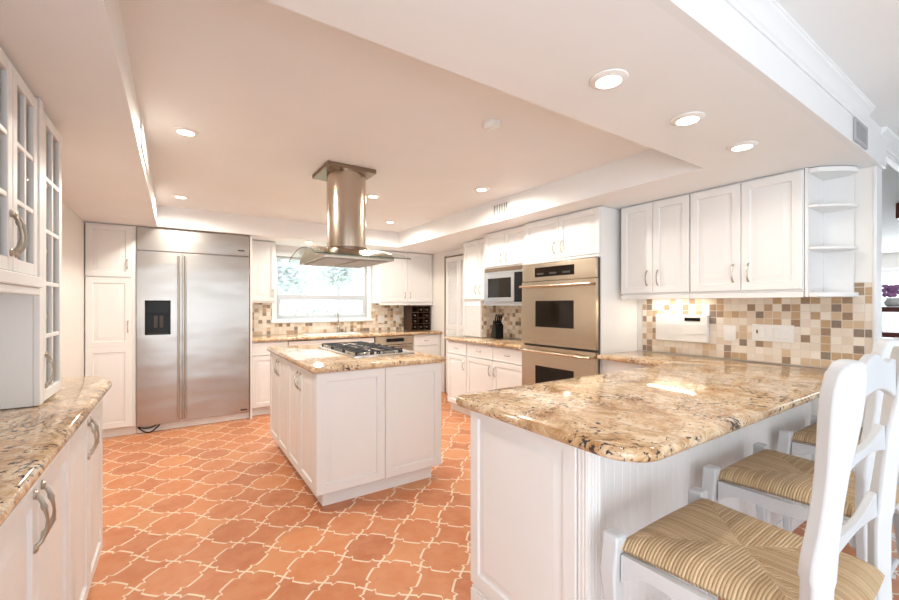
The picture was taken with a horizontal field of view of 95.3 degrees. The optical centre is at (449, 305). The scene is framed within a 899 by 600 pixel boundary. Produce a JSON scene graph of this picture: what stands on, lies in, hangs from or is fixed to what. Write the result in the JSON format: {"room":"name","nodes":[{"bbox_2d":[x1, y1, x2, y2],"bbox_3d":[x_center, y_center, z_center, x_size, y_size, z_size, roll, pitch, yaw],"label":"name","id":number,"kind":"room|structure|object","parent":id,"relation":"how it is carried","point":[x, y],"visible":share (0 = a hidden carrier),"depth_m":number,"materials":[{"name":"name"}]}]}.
{"room":"kitchen","nodes":[
{"label":"kitchen","id":0,"kind":"room"},
{"bbox_2d":[62,201,84,377],"bbox_3d":[-1.498,0.150,0.785,0.100,2.420,9.370,0,0,-34],"label":"wall","id":1,"kind":"structure","parent":0,"point":[73,226],"depth_m":3.66,"materials":[{"name":"paint"}]},
{"bbox_2d":[0,47,41,294],"bbox_3d":[-1.418,-0.438,1.058,0.328,0.796,1.195,0,0,-34],"label":"upper cabinet","id":2,"kind":"object","parent":1,"relation":"attached to","point":[18,105],"visible":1,"depth_m":1.41,"materials":[{"name":"white wood"}]},
{"bbox_2d":[253,245,390,341],"bbox_3d":[-2.205,0.150,5.875,4.380,2.420,0.120,0,0,-34],"label":"wall","id":3,"kind":"structure","parent":0,"point":[282,248],"depth_m":5.81,"materials":[{"name":"paint"}]},
{"bbox_2d":[252,240,275,302],"bbox_3d":[-2.481,-0.436,5.401,0.305,0.802,0.356,0,0,-34],"label":"upper cabinet","id":4,"kind":"object","parent":3,"relation":"attached to","point":[263,252],"visible":0.88,"depth_m":5.28,"materials":[{"name":"white wood"}]},
{"bbox_2d":[270,251,372,323],"bbox_3d":[-1.855,-0.250,6.061,1.490,1.000,0.140,0,0,-34],"label":"window","id":5,"kind":"structure","parent":3,"relation":"in","point":[277,318],"depth_m":6.01,"materials":[{"name":"wood"}]},
{"bbox_2d":[252,303,422,335],"bbox_3d":[-1.586,0.181,6.212,2.715,0.443,0.008,0,0,-34],"label":"wall tile","id":6,"kind":"structure","parent":3,"relation":"attached to","point":[261,312],"depth_m":6.04,"materials":[{"name":"tile"}]},
{"bbox_2d":[377,316,383,322],"bbox_3d":[-1.092,0.220,6.530,0.120,0.116,0.009,0,0,-34],"label":"outlet","id":7,"kind":"object","parent":6,"relation":"attached to","point":[380,319],"visible":1,"depth_m":6.52,"materials":[{"name":"white plastic"}]},
{"bbox_2d":[396,315,399,322],"bbox_3d":[-0.843,0.220,6.697,0.075,0.116,0.009,0,0,-34],"label":"outlet","id":8,"kind":"object","parent":6,"relation":"attached to","point":[397,316],"visible":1,"depth_m":6.69,"materials":[{"name":"white plastic"}]},
{"bbox_2d":[371,250,432,304],"bbox_3d":[-0.744,-0.421,6.562,0.934,0.832,0.356,0,0,-34],"label":"upper cabinet","id":9,"kind":"object","parent":3,"relation":"attached to","point":[398,281],"visible":0.98,"depth_m":6.41,"materials":[{"name":"white wood"}]},
{"bbox_2d":[0,0,872,253],"bbox_3d":[-0.717,-0.950,3.538,4.260,0.220,5.420,0,0,-34],"label":"ceiling","id":10,"kind":"structure","parent":0,"point":[273,91],"depth_m":2.03,"materials":[{"name":"paint"}]},
{"bbox_2d":[140,124,148,174],"bbox_3d":[-1.888,-0.950,2.539,0.010,0.120,0.620,0,0,-34],"label":"ceiling vent","id":11,"kind":"object","parent":10,"relation":"in","point":[142,136],"visible":1,"depth_m":2.44,"materials":[{"name":"white plastic"}]},
{"bbox_2d":[172,195,188,198],"bbox_3d":[-2.611,-1.054,3.980,0.139,0.011,0.139,0,0,-34],"label":"recessed light","id":12,"kind":"object","parent":10,"relation":"in","point":[175,196],"visible":1,"depth_m":3.96,"materials":[{"name":"beige"}]},
{"bbox_2d":[172,126,198,135],"bbox_3d":[-1.603,-1.054,2.489,0.139,0.011,0.139,0,0,-34],"label":"recessed light","id":13,"kind":"object","parent":10,"relation":"in","point":[185,131],"visible":1,"depth_m":2.48,"materials":[{"name":"white plastic"}]},
{"bbox_2d":[289,160,408,267],"bbox_3d":[-0.795,-0.691,3.199,0.718,0.734,0.740,0,0,-34],"label":"range hood","id":14,"kind":"object","parent":10,"relation":"attached to","point":[346,183],"visible":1,"depth_m":3.10,"materials":[{"name":"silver metal"}]},
{"bbox_2d":[366,194,379,197],"bbox_3d":[-0.738,-1.054,3.957,0.139,0.011,0.139,0,0,-34],"label":"recessed light","id":15,"kind":"object","parent":10,"relation":"in","point":[367,195],"visible":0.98,"depth_m":3.94,"materials":[{"name":"beige"}]},
{"bbox_2d":[474,187,488,191],"bbox_3d":[0.293,-1.054,3.720,0.139,0.011,0.139,0,0,-34],"label":"recessed light","id":16,"kind":"object","parent":10,"relation":"in","point":[481,189],"visible":1,"depth_m":3.71,"materials":[{"name":"beige"}]},
{"bbox_2d":[482,119,500,132],"bbox_3d":[0.246,-1.036,2.377,0.110,0.046,0.110,0,0,-34],"label":"smoke detector","id":17,"kind":"object","parent":10,"relation":"attached to","point":[489,125],"visible":1,"depth_m":2.35,"materials":[{"name":"white plastic"}]},
{"bbox_2d":[491,199,509,218],"bbox_3d":[0.504,-0.955,4.059,0.010,0.140,0.270,0,0,-34],"label":"ceiling vent","id":18,"kind":"object","parent":10,"relation":"in","point":[502,208],"visible":1,"depth_m":4.05,"materials":[{"name":"white plastic"}]},
{"bbox_2d":[589,68,628,89],"bbox_3d":[0.591,-0.834,1.519,0.139,0.011,0.139,0,0,-34],"label":"recessed light","id":19,"kind":"object","parent":10,"relation":"in","point":[610,78],"visible":1,"depth_m":1.51,"materials":[{"name":"beige"}]},
{"bbox_2d":[670,111,705,125],"bbox_3d":[1.069,-0.834,1.839,0.139,0.011,0.139,0,0,-34],"label":"recessed light","id":20,"kind":"object","parent":10,"relation":"in","point":[688,118],"visible":1,"depth_m":1.83,"materials":[{"name":"beige"}]},
{"bbox_2d":[726,141,758,150],"bbox_3d":[1.538,-0.834,2.152,0.139,0.011,0.139,0,0,-34],"label":"recessed light","id":21,"kind":"object","parent":10,"relation":"in","point":[740,146],"visible":1,"depth_m":2.13,"materials":[{"name":"beige"}]},
{"bbox_2d":[651,0,885,168],"bbox_3d":[0.847,-0.950,1.306,4.380,0.220,0.030,0,0,-34],"label":"wall","id":22,"kind":"structure","parent":10,"relation":"attached to","point":[716,22],"depth_m":1.51,"materials":[{"name":"white paint"}]},
{"bbox_2d":[725,0,875,124],"bbox_3d":[0.652,-1.018,1.129,3.860,0.085,0.047,0,0,-34],"label":"crown molding","id":23,"kind":"structure","parent":22,"relation":"attached to","point":[768,17],"depth_m":1.63,"materials":[{"name":"white wood"}]},
{"bbox_2d":[853,117,867,149],"bbox_3d":[2.181,-0.911,2.172,0.240,0.118,0.010,0,0,-34],"label":"air vent","id":24,"kind":"object","parent":22,"relation":"in","point":[860,131],"visible":1,"depth_m":2.15,"materials":[{"name":"grey metal"}]},
{"bbox_2d":[873,166,881,345],"bbox_3d":[2.612,0.260,2.500,0.130,2.200,0.016,0,0,-34],"label":"door frame","id":25,"kind":"structure","parent":22,"relation":"attached to","point":[877,172],"depth_m":2.47,"materials":[{"name":"white wood"}]},
{"bbox_2d":[881,126,898,171],"bbox_3d":[3.693,-1.005,3.203,2.700,0.110,0.077,0,0,-34],"label":"crown molding","id":26,"kind":"structure","parent":22,"relation":"attached to","point":[892,140],"depth_m":2.61,"materials":[{"name":"white wood"}]},
{"bbox_2d":[86,391,898,599],"bbox_3d":[-0.428,1.360,3.214,4.580,0.001,6.520,0,0,-34],"label":"floor","id":27,"kind":"structure","parent":0,"point":[218,510],"depth_m":2.51,"materials":[{"name":"tile"}]},
{"bbox_2d":[0,442,68,599],"bbox_3d":[-1.270,0.903,0.973,0.477,0.913,0.770,0,0,-34],"label":"base cabinet","id":28,"kind":"object","parent":27,"relation":"on","point":[34,538],"visible":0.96,"depth_m":1.09,"materials":[{"name":"white wood"}]},
{"bbox_2d":[68,399,102,599],"bbox_3d":[-1.701,0.903,1.618,0.477,0.913,0.770,0,0,-34],"label":"base cabinet","id":29,"kind":"object","parent":27,"relation":"on","point":[86,444],"visible":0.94,"depth_m":1.69,"materials":[{"name":"white wood"}]},
{"bbox_2d":[85,222,136,437],"bbox_3d":[-3.624,0.262,4.429,0.405,2.197,0.648,0,0,-34],"label":"pantry cabinet","id":30,"kind":"object","parent":27,"relation":"on","point":[110,249],"visible":0.8,"depth_m":4.20,"materials":[{"name":"white wood"}]},
{"bbox_2d":[136,226,249,432],"bbox_3d":[-2.992,0.261,4.829,1.084,2.193,0.686,0,0,-34],"label":"refrigerator","id":31,"kind":"object","parent":27,"relation":"on","point":[193,287],"visible":1,"depth_m":4.57,"materials":[{"name":"metal"}]},
{"bbox_2d":[249,236,251,418],"bbox_3d":[-2.553,0.262,5.173,0.021,2.197,0.642,0,0,-34],"label":"gable panel","id":32,"kind":"object","parent":27,"relation":"on","point":[250,412],"visible":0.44,"depth_m":4.91,"materials":[{"name":"white wood"}]},
{"bbox_2d":[252,341,287,415],"bbox_3d":[-2.377,0.903,5.315,0.420,0.913,0.596,0,0,-34],"label":"base cabinet","id":33,"kind":"object","parent":27,"relation":"on","point":[260,355],"visible":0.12,"depth_m":5.04,"materials":[{"name":"white wood"}]},
{"bbox_2d":[288,338,373,345],"bbox_3d":[-1.711,0.910,5.760,1.175,0.900,0.596,0,0,-34],"label":"base cabinet","id":34,"kind":"object","parent":27,"relation":"on","point":[370,340],"visible":0.02,"depth_m":5.49,"materials":[{"name":"white wood"}]},
{"bbox_2d":[270,352,440,505],"bbox_3d":[-0.921,0.903,3.612,1.008,0.913,1.590,0,0,-34],"label":"base cabinet","id":35,"kind":"object","parent":27,"relation":"on","point":[347,435],"visible":0.91,"depth_m":2.96,"materials":[{"name":"white wood"}]},
{"bbox_2d":[267,342,445,373],"bbox_3d":[-0.907,0.425,3.621,1.045,0.041,1.650,0,0,-34],"label":"countertop","id":36,"kind":"structure","parent":35,"relation":"on","point":[311,358],"depth_m":3.11,"materials":[{"name":"stone"}]},
{"bbox_2d":[318,341,414,357],"bbox_3d":[-0.775,0.381,3.680,0.540,0.045,0.960,0,0,-34],"label":"cooktop","id":37,"kind":"object","parent":36,"relation":"in","point":[359,349],"visible":1,"depth_m":3.47,"materials":[{"name":"silver metal"}]},
{"bbox_2d":[360,335,412,350],"bbox_3d":[-0.951,0.905,6.255,0.625,0.910,0.617,0,0,-34],"label":"dishwasher","id":38,"kind":"object","parent":27,"relation":"on","point":[403,341],"visible":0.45,"depth_m":6.06,"materials":[{"name":"metal"}]},
{"bbox_2d":[412,334,439,355],"bbox_3d":[-0.489,0.903,6.577,0.485,0.913,0.596,0,0,-34],"label":"base cabinet","id":39,"kind":"object","parent":27,"relation":"on","point":[425,343],"visible":0.35,"depth_m":6.35,"materials":[{"name":"white wood"}]},
{"bbox_2d":[252,330,441,341],"bbox_3d":[-1.415,0.425,5.955,2.731,0.040,0.605,0,0,-34],"label":"countertop","id":40,"kind":"structure","parent":39,"relation":"on","point":[286,337],"depth_m":5.61,"materials":[{"name":"stone"}]},
{"bbox_2d":[302,332,360,340],"bbox_3d":[-1.653,0.476,5.769,0.730,0.157,0.400,0,0,-34],"label":"sink","id":41,"kind":"object","parent":40,"relation":"in","point":[340,333],"visible":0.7,"depth_m":5.79,"materials":[{"name":"ceramic"}]},
{"bbox_2d":[334,311,343,332],"bbox_3d":[-1.645,0.243,5.993,0.100,0.321,0.252,0,0,18],"label":"faucet","id":42,"kind":"object","parent":40,"relation":"on","point":[335,312],"visible":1,"depth_m":6.04,"materials":[{"name":"silver metal"}]},
{"bbox_2d":[404,306,430,330],"bbox_3d":[-0.533,0.204,6.734,0.355,0.398,0.270,0,0,-34],"label":"wine rack","id":43,"kind":"object","parent":40,"relation":"on","point":[408,310],"visible":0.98,"depth_m":6.68,"materials":[{"name":"brown wood"}]},
{"bbox_2d":[448,340,469,415],"bbox_3d":[0.298,0.903,5.322,0.566,0.913,0.420,0,0,-34],"label":"base cabinet","id":44,"kind":"object","parent":27,"relation":"on","point":[457,350],"visible":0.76,"depth_m":5.18,"materials":[{"name":"white wood"}]},
{"bbox_2d":[467,343,521,415],"bbox_3d":[0.692,0.903,4.732,0.566,0.913,0.994,0,0,-34],"label":"base cabinet","id":45,"kind":"object","parent":27,"relation":"on","point":[489,367],"visible":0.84,"depth_m":4.60,"materials":[{"name":"white wood"}]},
{"bbox_2d":[444,336,524,348],"bbox_3d":[0.560,0.425,4.916,0.583,0.040,1.447,0,0,-34],"label":"countertop","id":46,"kind":"structure","parent":45,"relation":"on","point":[515,343],"depth_m":4.74,"materials":[{"name":"stone"}]},
{"bbox_2d":[464,301,498,337],"bbox_3d":[0.418,0.173,5.374,0.310,0.460,0.368,0,0,-34],"label":"appliance garage","id":47,"kind":"object","parent":46,"relation":"on","point":[479,318],"visible":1,"depth_m":5.23,"materials":[{"name":"wood"}]},
{"bbox_2d":[465,305,479,336],"bbox_3d":[0.298,0.195,5.298,0.014,0.396,0.336,0,0,-34],"label":"shutter","id":48,"kind":"object","parent":47,"relation":"hanging from","point":[472,312],"depth_m":5.29,"materials":[{"name":"white wood"}]},
{"bbox_2d":[491,321,502,338],"bbox_3d":[0.585,0.294,5.022,0.100,0.218,0.160,0,0,-14],"label":"knife block","id":49,"kind":"object","parent":46,"relation":"on","point":[497,329],"visible":0.92,"depth_m":4.95,"materials":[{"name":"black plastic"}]},
{"bbox_2d":[523,206,636,373],"bbox_3d":[1.224,0.262,3.945,0.574,2.197,0.900,0,0,-34],"label":"tall cabinet","id":50,"kind":"object","parent":27,"relation":"on","point":[596,231],"visible":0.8,"depth_m":3.58,"materials":[{"name":"white wood"}]},
{"bbox_2d":[519,257,599,384],"bbox_3d":[0.974,0.297,3.778,0.118,1.405,0.876,0,0,-34],"label":"double oven","id":51,"kind":"object","parent":50,"relation":"in","point":[561,299],"visible":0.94,"depth_m":3.72,"materials":[{"name":"metal"}]},
{"bbox_2d":[471,360,811,599],"bbox_3d":[1.078,0.903,2.531,2.420,0.913,1.297,0,0,-34],"label":"base cabinet","id":52,"kind":"object","parent":27,"relation":"on","point":[542,507],"visible":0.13,"depth_m":1.61,"materials":[{"name":"white wood"}]},
{"bbox_2d":[456,350,826,462],"bbox_3d":[1.107,0.426,2.409,2.458,0.042,1.515,0,0,-34],"label":"countertop","id":53,"kind":"structure","parent":52,"relation":"on","point":[676,404],"depth_m":1.73,"materials":[{"name":"stone"}]},
{"bbox_2d":[600,345,898,599],"bbox_3d":[0.859,0.734,1.174,0.612,1.252,0.580,0,0,-34],"label":"bar stool","id":54,"kind":"object","parent":27,"relation":"on","point":[724,552],"visible":1,"depth_m":1.09,"materials":[{"name":"white wood"}]},
{"bbox_2d":[701,337,898,599],"bbox_3d":[1.480,0.734,1.682,0.612,1.252,0.580,0,0,-34],"label":"bar stool","id":55,"kind":"object","parent":27,"relation":"on","point":[787,476],"visible":0.5,"depth_m":1.61,"materials":[{"name":"white wood"}]},
{"bbox_2d":[777,415,895,539],"bbox_3d":[2.210,0.734,2.183,0.612,1.252,0.580,0,0,-34],"label":"bar stool","id":56,"kind":"object","parent":27,"relation":"on","point":[791,443],"visible":0.25,"depth_m":2.23,"materials":[{"name":"white wood"}]},
{"bbox_3d":[-0.840,0.904,0.329,0.477,0.913,0.770,0,0,-34],"label":"base cabinet","id":57,"kind":"object","parent":27,"relation":"on","visible":0},
{"bbox_2d":[0,376,111,525],"bbox_3d":[-1.411,0.425,1.174,0.471,0.041,2.820,0,0,-34],"label":"countertop","id":58,"kind":"structure","parent":57,"relation":"on","point":[31,438],"depth_m":1.33,"materials":[{"name":"stone"}]},
{"bbox_2d":[0,97,61,409],"bbox_3d":[-1.868,-0.216,1.732,0.328,1.239,0.385,0,0,-34],"label":"display cabinet","id":59,"kind":"object","parent":58,"relation":"on","point":[30,325],"visible":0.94,"depth_m":1.66,"materials":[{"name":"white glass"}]},
{"bbox_2d":[423,166,872,518],"bbox_3d":[1.103,0.150,4.757,0.120,2.420,5.415,0,0,-34],"label":"wall","id":60,"kind":"structure","parent":0,"point":[863,180],"depth_m":2.54,"materials":[{"name":"paint"}]},
{"bbox_2d":[444,254,463,392],"bbox_3d":[0.148,0.300,6.043,0.034,2.120,0.765,0,0,-34],"label":"door","id":61,"kind":"structure","parent":60,"relation":"in","point":[453,313],"depth_m":6.20,"materials":[{"name":"white wood"}]},
{"bbox_2d":[463,238,485,300],"bbox_3d":[0.486,-0.449,5.246,0.354,0.777,0.656,0,0,-34],"label":"upper cabinet","id":62,"kind":"object","parent":60,"relation":"attached to","point":[473,251],"visible":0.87,"depth_m":5.25,"materials":[{"name":"white wood"}]},
{"bbox_2d":[485,225,524,268],"bbox_3d":[0.796,-0.631,4.629,0.524,0.411,0.707,0,0,-34],"label":"upper cabinet","id":63,"kind":"object","parent":60,"relation":"attached to","point":[504,248],"visible":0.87,"depth_m":4.50,"materials":[{"name":"white wood"}]},
{"bbox_2d":[484,265,524,305],"bbox_3d":[0.791,-0.211,4.625,0.466,0.423,0.707,0,0,-34],"label":"microwave","id":64,"kind":"object","parent":63,"relation":"attached to","point":[501,285],"visible":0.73,"depth_m":4.51,"materials":[{"name":"white plastic"}]},
{"bbox_2d":[621,193,690,299],"bbox_3d":[1.744,-0.444,3.357,0.348,0.787,0.565,0,0,-34],"label":"upper cabinet","id":65,"kind":"object","parent":60,"relation":"attached to","point":[655,235],"visible":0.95,"depth_m":3.24,"materials":[{"name":"white wood"}]},
{"bbox_2d":[500,282,871,367],"bbox_3d":[1.604,0.132,3.892,0.008,0.543,3.411,0,0,-34],"label":"wall tile","id":66,"kind":"structure","parent":60,"relation":"attached to","point":[827,330],"depth_m":2.87,"materials":[{"name":"tile"}]},
{"bbox_2d":[656,314,708,342],"bbox_3d":[1.911,0.185,3.379,0.049,0.220,0.415,0,0,-34],"label":"intercom","id":67,"kind":"object","parent":66,"relation":"attached to","point":[671,327],"visible":1,"depth_m":3.35,"materials":[{"name":"white plastic"}]},
{"bbox_2d":[723,325,735,340],"bbox_3d":[2.121,0.210,3.101,0.009,0.116,0.085,0,0,-34],"label":"outlet","id":68,"kind":"object","parent":66,"relation":"attached to","point":[729,332],"visible":1,"depth_m":3.10,"materials":[{"name":"white plastic"}]},
{"bbox_2d":[727,329,731,337],"bbox_3d":[2.118,0.210,3.099,0.002,0.068,0.032,0,0,-34],"label":"socket","id":69,"kind":"object","parent":68,"relation":"attached to","point":[729,331],"depth_m":3.10,"materials":[{"name":"white plastic"}]},
{"bbox_2d":[752,324,793,342],"bbox_3d":[2.270,0.195,2.877,0.011,0.119,0.237,0,0,-34],"label":"switch plate","id":70,"kind":"object","parent":66,"relation":"attached to","point":[760,332],"visible":1,"depth_m":2.87,"materials":[{"name":"white plastic"}]},
{"bbox_2d":[759,328,764,337],"bbox_3d":[2.233,0.195,2.927,0.004,0.070,0.034,0,0,-34],"label":"switch","id":71,"kind":"object","parent":70,"relation":"attached to","point":[761,330],"depth_m":2.92,"materials":[{"name":"white plastic"}]},
{"bbox_2d":[767,328,772,337],"bbox_3d":[2.258,0.195,2.888,0.004,0.070,0.034,0,0,-34],"label":"switch","id":72,"kind":"object","parent":70,"relation":"attached to","point":[769,330],"depth_m":2.88,"materials":[{"name":"white plastic"}]},
{"bbox_2d":[775,328,780,338],"bbox_3d":[2.284,0.195,2.850,0.004,0.070,0.034,0,0,-34],"label":"switch","id":73,"kind":"object","parent":70,"relation":"attached to","point":[777,330],"depth_m":2.85,"materials":[{"name":"white plastic"}]},
{"bbox_2d":[783,329,788,338],"bbox_3d":[2.309,0.195,2.812,0.004,0.070,0.034,0,0,-34],"label":"switch","id":74,"kind":"object","parent":70,"relation":"attached to","point":[785,331],"depth_m":2.81,"materials":[{"name":"white plastic"}]},
{"bbox_2d":[690,169,804,298],"bbox_3d":[2.086,-0.444,2.846,0.348,0.787,0.660,0,0,-34],"label":"upper cabinet","id":75,"kind":"object","parent":60,"relation":"attached to","point":[747,238],"visible":0.99,"depth_m":2.72,"materials":[{"name":"white wood"}]},
{"bbox_2d":[805,166,858,297],"bbox_3d":[2.345,-0.444,2.503,0.300,0.784,0.190,0,0,-34],"label":"corner shelf","id":76,"kind":"object","parent":60,"relation":"attached to","point":[829,190],"visible":1,"depth_m":2.56,"materials":[{"name":"white wood"}]},
{"bbox_2d":[776,0,898,253],"bbox_3d":[3.825,-1.085,2.556,15.200,0.050,6.400,0,0,-34],"label":"ceiling","id":77,"kind":"structure","parent":0,"point":[861,37],"depth_m":1.69,"materials":[{"name":"paint"}]},
{"bbox_2d":[896,203,898,219],"bbox_3d":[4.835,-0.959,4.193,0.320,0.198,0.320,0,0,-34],"label":"ceiling fan","id":78,"kind":"object","parent":77,"relation":"hanging from","point":[897,204],"visible":1,"depth_m":4.22,"materials":[{"name":"brown wood"}]},
{"bbox_2d":[882,252,898,268],"bbox_3d":[10.040,0.150,6.708,0.150,2.420,6.400,0,0,-34],"label":"wall","id":79,"kind":"structure","parent":0,"point":[889,260],"depth_m":8.27,"materials":[{"name":"paint"}]},
{"bbox_2d":[882,269,898,271],"bbox_3d":[9.473,0.300,7.503,0.050,2.080,3.150,0,0,-34],"label":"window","id":80,"kind":"structure","parent":79,"relation":"in","point":[883,270],"depth_m":8.28,"materials":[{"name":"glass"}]},
{"label":"floor","id":81,"kind":"structure","parent":0,"visible":0},
{"bbox_2d":[882,307,898,338],"bbox_3d":[4.627,0.688,4.234,0.520,1.345,0.420,0,0,-34],"label":"rack","id":82,"kind":"object","parent":81,"relation":"on","point":[885,333],"visible":0.06,"depth_m":4.11,"materials":[{"name":"brown wood"}]},
{"bbox_2d":[882,284,898,306],"bbox_3d":[4.623,-0.104,4.260,0.225,0.234,0.199,0,0,-34],"label":"flower vase","id":83,"kind":"object","parent":82,"relation":"on","point":[890,291],"visible":0.98,"depth_m":4.23,"materials":[{"name":"ceramic"}]},
{"bbox_2d":[882,307,898,311],"bbox_3d":[4.627,0.040,4.234,0.520,0.050,0.420,0,0,-34],"label":"shelf","id":84,"kind":"object","parent":82,"relation":"attached to","point":[884,309],"depth_m":4.09,"materials":[{"name":"brown wood"}]},
{"bbox_2d":[882,330,898,337],"bbox_3d":[4.627,0.295,4.234,0.520,0.050,0.420,0,0,-34],"label":"shelf","id":85,"kind":"object","parent":82,"relation":"attached to","point":[885,333],"depth_m":4.11,"materials":[{"name":"brown wood"}]},
{"label":"outside","id":86,"kind":"structure","parent":0,"visible":0},
{"bbox_2d":[883,326,898,338],"bbox_3d":[36.627,1.410,10.162,47.800,0.001,36.200,0,0,-34],"label":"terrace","id":87,"kind":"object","parent":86,"point":[896,328],"depth_m":24.06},
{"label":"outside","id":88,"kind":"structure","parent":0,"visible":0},
{"label":"lawn","id":89,"kind":"structure","parent":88,"visible":0},
{"bbox_2d":[278,259,320,302],"bbox_3d":[-4.988,-0.140,11.643,2.689,3.248,2.713,0,0,-34],"label":"tree","id":90,"kind":"object","parent":89,"relation":"on","point":[285,267],"visible":0.36,"depth_m":11.50,"materials":[{"name":"green plant"}]},
{"bbox_2d":[280,307,361,314],"bbox_3d":[-3.328,0.435,10.384,5.841,0.821,1.517,0,0,-34],"label":"hedge","id":91,"kind":"object","parent":89,"relation":"on","point":[360,312],"visible":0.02,"depth_m":10.32,"materials":[{"name":"green plant"}]},
{"bbox_2d":[312,266,362,313],"bbox_3d":[-3.880,-0.163,14.238,1.890,3.293,1.870,0,0,-34],"label":"tree","id":92,"kind":"object","parent":89,"relation":"on","point":[329,274],"visible":0.73,"depth_m":14.01,"materials":[{"name":"green plant"}]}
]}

